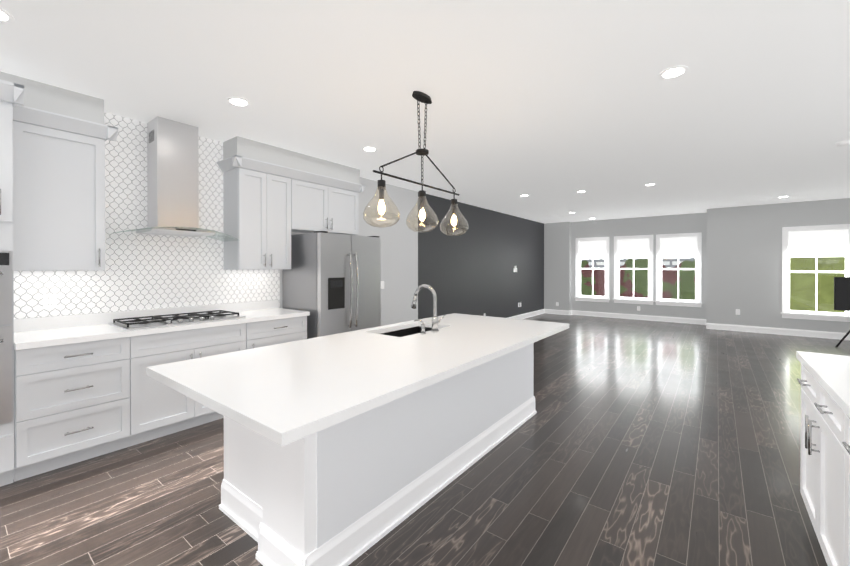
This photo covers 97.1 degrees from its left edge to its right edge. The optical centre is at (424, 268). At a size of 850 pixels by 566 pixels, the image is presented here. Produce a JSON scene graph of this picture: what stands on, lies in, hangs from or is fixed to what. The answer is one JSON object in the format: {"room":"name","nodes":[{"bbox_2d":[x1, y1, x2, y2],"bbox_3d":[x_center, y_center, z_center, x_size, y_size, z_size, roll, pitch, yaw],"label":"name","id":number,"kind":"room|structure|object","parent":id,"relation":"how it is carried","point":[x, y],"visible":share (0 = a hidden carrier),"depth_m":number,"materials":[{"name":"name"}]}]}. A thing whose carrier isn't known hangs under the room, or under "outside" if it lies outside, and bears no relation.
{"room":"kitchen","nodes":[
{"label":"kitchen","id":0,"kind":"room"},
{"bbox_2d":[0,71,103,123],"bbox_3d":[-3.712,-1.218,1.706,0.315,0.223,3.432,0,0,38],"label":"ceiling soffit","id":1,"kind":"object","parent":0,"point":[48,98],"depth_m":2.76,"materials":[{"name":"grey"}]},
{"bbox_2d":[280,177,543,325],"bbox_3d":[-0.604,0.012,6.083,0.150,2.720,14.450,0,0,38],"label":"wall","id":2,"kind":"structure","parent":0,"point":[470,271],"depth_m":7.44,"materials":[{"name":"grey paint"}]},
{"bbox_2d":[13,104,117,270],"bbox_3d":[-2.749,-0.548,2.854,0.403,1.123,0.571,0,0,38],"label":"upper cabinet","id":3,"kind":"object","parent":2,"relation":"attached to","point":[58,192],"visible":0.88,"depth_m":2.74,"materials":[{"name":"grey wood"}]},
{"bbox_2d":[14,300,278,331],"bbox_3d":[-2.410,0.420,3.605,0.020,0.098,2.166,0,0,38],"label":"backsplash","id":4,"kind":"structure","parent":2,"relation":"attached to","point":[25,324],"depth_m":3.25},
{"bbox_2d":[14,112,279,318],"bbox_3d":[-2.424,-0.427,3.614,0.008,1.820,2.220,0,0,38],"label":"backsplash","id":5,"kind":"structure","parent":2,"relation":"attached to","point":[144,271],"depth_m":3.40,"materials":[{"name":"tile"}]},
{"bbox_2d":[43,294,56,308],"bbox_3d":[-2.939,0.256,2.941,0.008,0.115,0.075,0,0,38],"label":"electrical outlet","id":6,"kind":"object","parent":5,"relation":"attached to","point":[49,301],"visible":1,"depth_m":2.94,"materials":[{"name":"white plastic"}]},
{"bbox_2d":[112,116,239,241],"bbox_3d":[-2.237,-0.806,3.409,0.528,1.055,1.000,0,0,38],"label":"range hood","id":7,"kind":"object","parent":2,"relation":"attached to","point":[172,179],"visible":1,"depth_m":3.39,"materials":[{"name":"silver metal"}]},
{"bbox_2d":[221,155,296,269],"bbox_3d":[-1.801,-0.553,4.126,0.337,1.123,0.651,0,0,38],"label":"upper cabinet","id":8,"kind":"object","parent":2,"relation":"attached to","point":[268,208],"depth_m":3.95,"materials":[{"name":"grey wood"}]},
{"bbox_2d":[297,171,360,234],"bbox_3d":[-1.329,-0.785,4.731,0.337,0.665,1.008,0,0,38],"label":"upper cabinet","id":9,"kind":"object","parent":2,"relation":"attached to","point":[324,203],"depth_m":4.61,"materials":[{"name":"grey wood"}]},
{"bbox_2d":[508,309,543,318],"bbox_3d":[1.262,1.295,8.343,0.026,0.135,7.680,0,0,38],"label":"baseboard","id":10,"kind":"structure","parent":2,"relation":"attached to","point":[530,314],"depth_m":10.40,"materials":[{"name":"white wood"}]},
{"bbox_2d":[0,313,849,565],"bbox_3d":[2.114,1.411,4.005,7.300,0.060,14.600,0,0,38],"label":"floor","id":11,"kind":"structure","parent":0,"point":[631,442],"depth_m":2.41,"materials":[{"name":"brown wood"}]},
{"bbox_2d":[0,79,23,486],"bbox_3d":[-3.048,0.113,2.262,0.678,2.550,0.817,0,0,38],"label":"tall cabinet","id":12,"kind":"object","parent":11,"relation":"on","point":[11,95],"visible":1,"depth_m":2.36,"materials":[{"name":"grey wood"}]},
{"bbox_2d":[13,336,144,481],"bbox_3d":[-2.643,0.949,2.830,0.608,0.874,0.653,0,0,38],"label":"base cabinet","id":13,"kind":"object","parent":11,"relation":"on","point":[86,386],"depth_m":2.62,"materials":[{"name":"grey wood"}]},
{"bbox_2d":[14,308,308,351],"bbox_3d":[-2.167,0.489,3.416,0.636,0.040,2.166,0,0,38],"label":"countertop","id":14,"kind":"structure","parent":13,"relation":"on","point":[44,337],"depth_m":2.88,"materials":[{"name":"white stone"}]},
{"bbox_2d":[109,310,245,329],"bbox_3d":[-2.194,0.448,3.382,0.510,0.042,0.920,0,0,38],"label":"cooktop","id":15,"kind":"object","parent":14,"relation":"in","point":[174,319],"visible":1,"depth_m":3.25,"materials":[{"name":"silver metal"}]},
{"bbox_2d":[141,324,256,441],"bbox_3d":[-2.187,0.946,3.416,0.608,0.874,0.953,0,0,38],"label":"base cabinet","id":16,"kind":"object","parent":11,"relation":"on","point":[168,411],"depth_m":3.13,"materials":[{"name":"grey wood"}]},
{"bbox_2d":[257,316,306,347],"bbox_3d":[-1.745,0.944,3.984,0.608,0.874,0.731,0,0,38],"label":"base cabinet","id":17,"kind":"object","parent":11,"relation":"on","point":[269,332],"depth_m":3.84,"materials":[{"name":"grey wood"}]},
{"bbox_2d":[283,231,380,338],"bbox_3d":[-1.105,0.483,4.612,0.807,1.790,0.920,0,0,38],"label":"fridge","id":18,"kind":"object","parent":11,"relation":"on","point":[332,283],"visible":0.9,"depth_m":4.29,"materials":[{"name":"silver metal"}]},
{"bbox_2d":[204,325,536,565],"bbox_3d":[-0.085,0.963,2.867,0.933,0.844,2.581,0,0,38],"label":"kitchen island","id":19,"kind":"object","parent":11,"relation":"on","point":[345,448],"depth_m":1.99,"materials":[{"name":"white wood"}]},
{"bbox_2d":[146,313,568,448],"bbox_3d":[-0.058,0.522,2.667,1.250,0.040,2.855,0,0,38],"label":"island countertop","id":20,"kind":"structure","parent":19,"relation":"on","point":[286,393],"depth_m":1.88,"materials":[{"name":"white stone"}]},
{"bbox_2d":[414,319,425,334],"bbox_3d":[-0.040,0.444,2.890,0.108,0.111,0.044,0,0,38],"label":"soap pump","id":21,"kind":"object","parent":20,"relation":"on","point":[423,332],"visible":1,"depth_m":2.86,"materials":[{"name":"grey metal"}]},
{"bbox_2d":[411,284,445,331],"bbox_3d":[0.021,0.312,3.071,0.276,0.373,0.146,0,0,38],"label":"faucet","id":22,"kind":"object","parent":20,"relation":"on","point":[435,321],"visible":1,"depth_m":2.97,"materials":[{"name":"grey metal"}]},
{"bbox_2d":[797,367,831,565],"bbox_3d":[2.083,0.954,1.549,0.636,0.874,0.991,0,0,38],"label":"base cabinet","id":23,"kind":"object","parent":11,"relation":"on","point":[816,408],"depth_m":1.76,"materials":[{"name":"white wood"}]},
{"bbox_2d":[796,351,849,422],"bbox_3d":[1.535,0.500,0.847,0.660,0.040,2.830,0,0,38],"label":"countertop","id":24,"kind":"structure","parent":23,"relation":"on","point":[832,372],"depth_m":1.72,"materials":[{"name":"white stone"}]},
{"bbox_2d":[832,403,849,565],"bbox_3d":[1.531,0.957,0.840,0.636,0.874,1.052,0,0,38],"label":"base cabinet","id":25,"kind":"object","parent":11,"relation":"on","point":[840,426],"depth_m":1.44,"materials":[{"name":"white wood"}]},
{"bbox_2d":[834,277,849,346],"bbox_3d":[7.764,0.765,6.606,0.864,1.229,0.774,0,0,38],"label":"tripod stand","id":26,"kind":"object","parent":11,"relation":"on","point":[841,293],"visible":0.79,"depth_m":6.71,"materials":[{"name":"black"}]},
{"bbox_2d":[0,0,849,222],"bbox_3d":[2.114,-1.379,3.993,7.300,0.080,14.600,0,0,38],"label":"ceiling","id":27,"kind":"structure","parent":0,"point":[550,108],"depth_m":2.73,"materials":[{"name":"grey paint"}]},
{"bbox_2d":[0,8,13,22],"bbox_3d":[-2.247,-1.326,1.939,0.170,0.007,0.170,0,0,38],"label":"recessed light","id":28,"kind":"object","parent":27,"relation":"in","point":[6,17],"visible":1,"depth_m":1.98,"materials":[{"name":"white"}]},
{"bbox_2d":[227,97,249,106],"bbox_3d":[-1.488,-1.330,2.995,0.170,0.007,0.170,0,0,38],"label":"recessed light","id":29,"kind":"object","parent":27,"relation":"in","point":[238,101],"visible":1,"depth_m":2.98,"materials":[{"name":"white plastic"}]},
{"bbox_2d":[223,136,359,183],"bbox_3d":[-1.513,-1.230,4.531,0.315,0.223,1.648,0,0,38],"label":"ceiling soffit","id":30,"kind":"structure","parent":27,"relation":"attached to","point":[247,148],"depth_m":4.22,"materials":[{"name":"grey"}]},
{"bbox_2d":[362,147,376,151],"bbox_3d":[-0.619,-1.335,4.194,0.170,0.007,0.170,0,0,38],"label":"recessed light","id":31,"kind":"object","parent":27,"relation":"in","point":[370,149],"visible":0.98,"depth_m":4.19,"materials":[{"name":"white"}]},
{"bbox_2d":[363,91,468,235],"bbox_3d":[-0.022,-0.808,2.896,0.250,1.053,1.140,0,0,38],"label":"pendant light","id":32,"kind":"object","parent":27,"relation":"hanging from","point":[419,96],"visible":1,"depth_m":2.87,"materials":[{"name":"black"}]},
{"bbox_2d":[659,66,688,78],"bbox_3d":[1.682,-1.328,2.543,0.170,0.007,0.170,0,0,38],"label":"recessed light","id":33,"kind":"object","parent":27,"relation":"in","point":[672,72],"visible":1,"depth_m":2.53,"materials":[{"name":"white plastic"}]},
{"bbox_2d":[835,140,849,146],"bbox_3d":[4.434,-1.315,3.962,0.140,0.046,0.140,0,0,38],"label":"smoke detector","id":34,"kind":"object","parent":27,"relation":"attached to","point":[845,143],"visible":1,"depth_m":3.94,"materials":[{"name":"white plastic"}]},
{"bbox_2d":[544,222,570,309],"bbox_3d":[4.047,-0.010,11.327,0.750,2.720,0.460,0,0,38],"label":"wall","id":35,"kind":"structure","parent":0,"point":[557,262],"depth_m":11.12,"materials":[{"name":"grey paint"}]},
{"bbox_2d":[544,309,569,314],"bbox_3d":[3.904,1.284,11.136,0.766,0.135,0.026,0,0,38],"label":"baseboard","id":36,"kind":"structure","parent":35,"relation":"attached to","point":[559,312],"depth_m":11.12,"materials":[{"name":"white wood"}]},
{"bbox_2d":[571,213,706,318],"bbox_3d":[5.609,-0.004,10.118,3.200,2.720,0.150,0,0,38],"label":"wall","id":37,"kind":"structure","parent":0,"point":[654,226],"depth_m":9.92,"materials":[{"name":"grey paint"}]},
{"bbox_2d":[574,237,609,301],"bbox_3d":[4.788,0.023,10.725,0.940,1.820,0.200,0,0,38],"label":"window","id":38,"kind":"structure","parent":37,"relation":"in","point":[594,248],"depth_m":10.72,"materials":[{"name":"white"}]},
{"bbox_2d":[613,235,653,304],"bbox_3d":[5.605,0.026,10.089,0.970,1.820,0.200,0,0,38],"label":"window","id":39,"kind":"structure","parent":37,"relation":"in","point":[637,246],"depth_m":10.07,"materials":[{"name":"white"}]},
{"bbox_2d":[571,310,705,324],"bbox_3d":[5.555,1.288,10.054,3.200,0.135,0.026,0,0,38],"label":"baseboard","id":40,"kind":"structure","parent":37,"relation":"attached to","point":[647,317],"depth_m":9.91,"materials":[{"name":"white wood"}]},
{"bbox_2d":[655,233,701,306],"bbox_3d":[6.394,0.028,9.475,0.990,1.820,0.200,0,0,38],"label":"window","id":41,"kind":"structure","parent":37,"relation":"in","point":[682,245],"depth_m":9.45,"materials":[{"name":"white"}]},
{"bbox_2d":[706,198,849,332],"bbox_3d":[7.625,0.006,7.662,3.000,2.720,0.150,0,0,38],"label":"wall","id":42,"kind":"structure","parent":0,"point":[744,261],"depth_m":8.01,"materials":[{"name":"grey paint"}]},
{"bbox_2d":[706,323,849,339],"bbox_3d":[7.512,1.298,7.644,2.850,0.135,0.026,0,0,38],"label":"baseboard","id":43,"kind":"structure","parent":42,"relation":"attached to","point":[793,332],"depth_m":7.77,"materials":[{"name":"white wood"}]},
{"bbox_2d":[781,224,849,321],"bbox_3d":[7.815,0.082,7.483,1.060,1.870,0.200,0,0,38],"label":"window","id":44,"kind":"structure","parent":42,"relation":"in","point":[832,241],"depth_m":7.50,"materials":[{"name":"white"}]},
{"label":"outside","id":45,"kind":"structure","parent":0,"visible":0},
{"bbox_2d":[581,257,844,312],"bbox_3d":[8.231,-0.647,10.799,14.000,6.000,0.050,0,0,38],"label":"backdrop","id":46,"kind":"structure","parent":45,"point":[802,296],"depth_m":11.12,"materials":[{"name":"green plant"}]}
]}

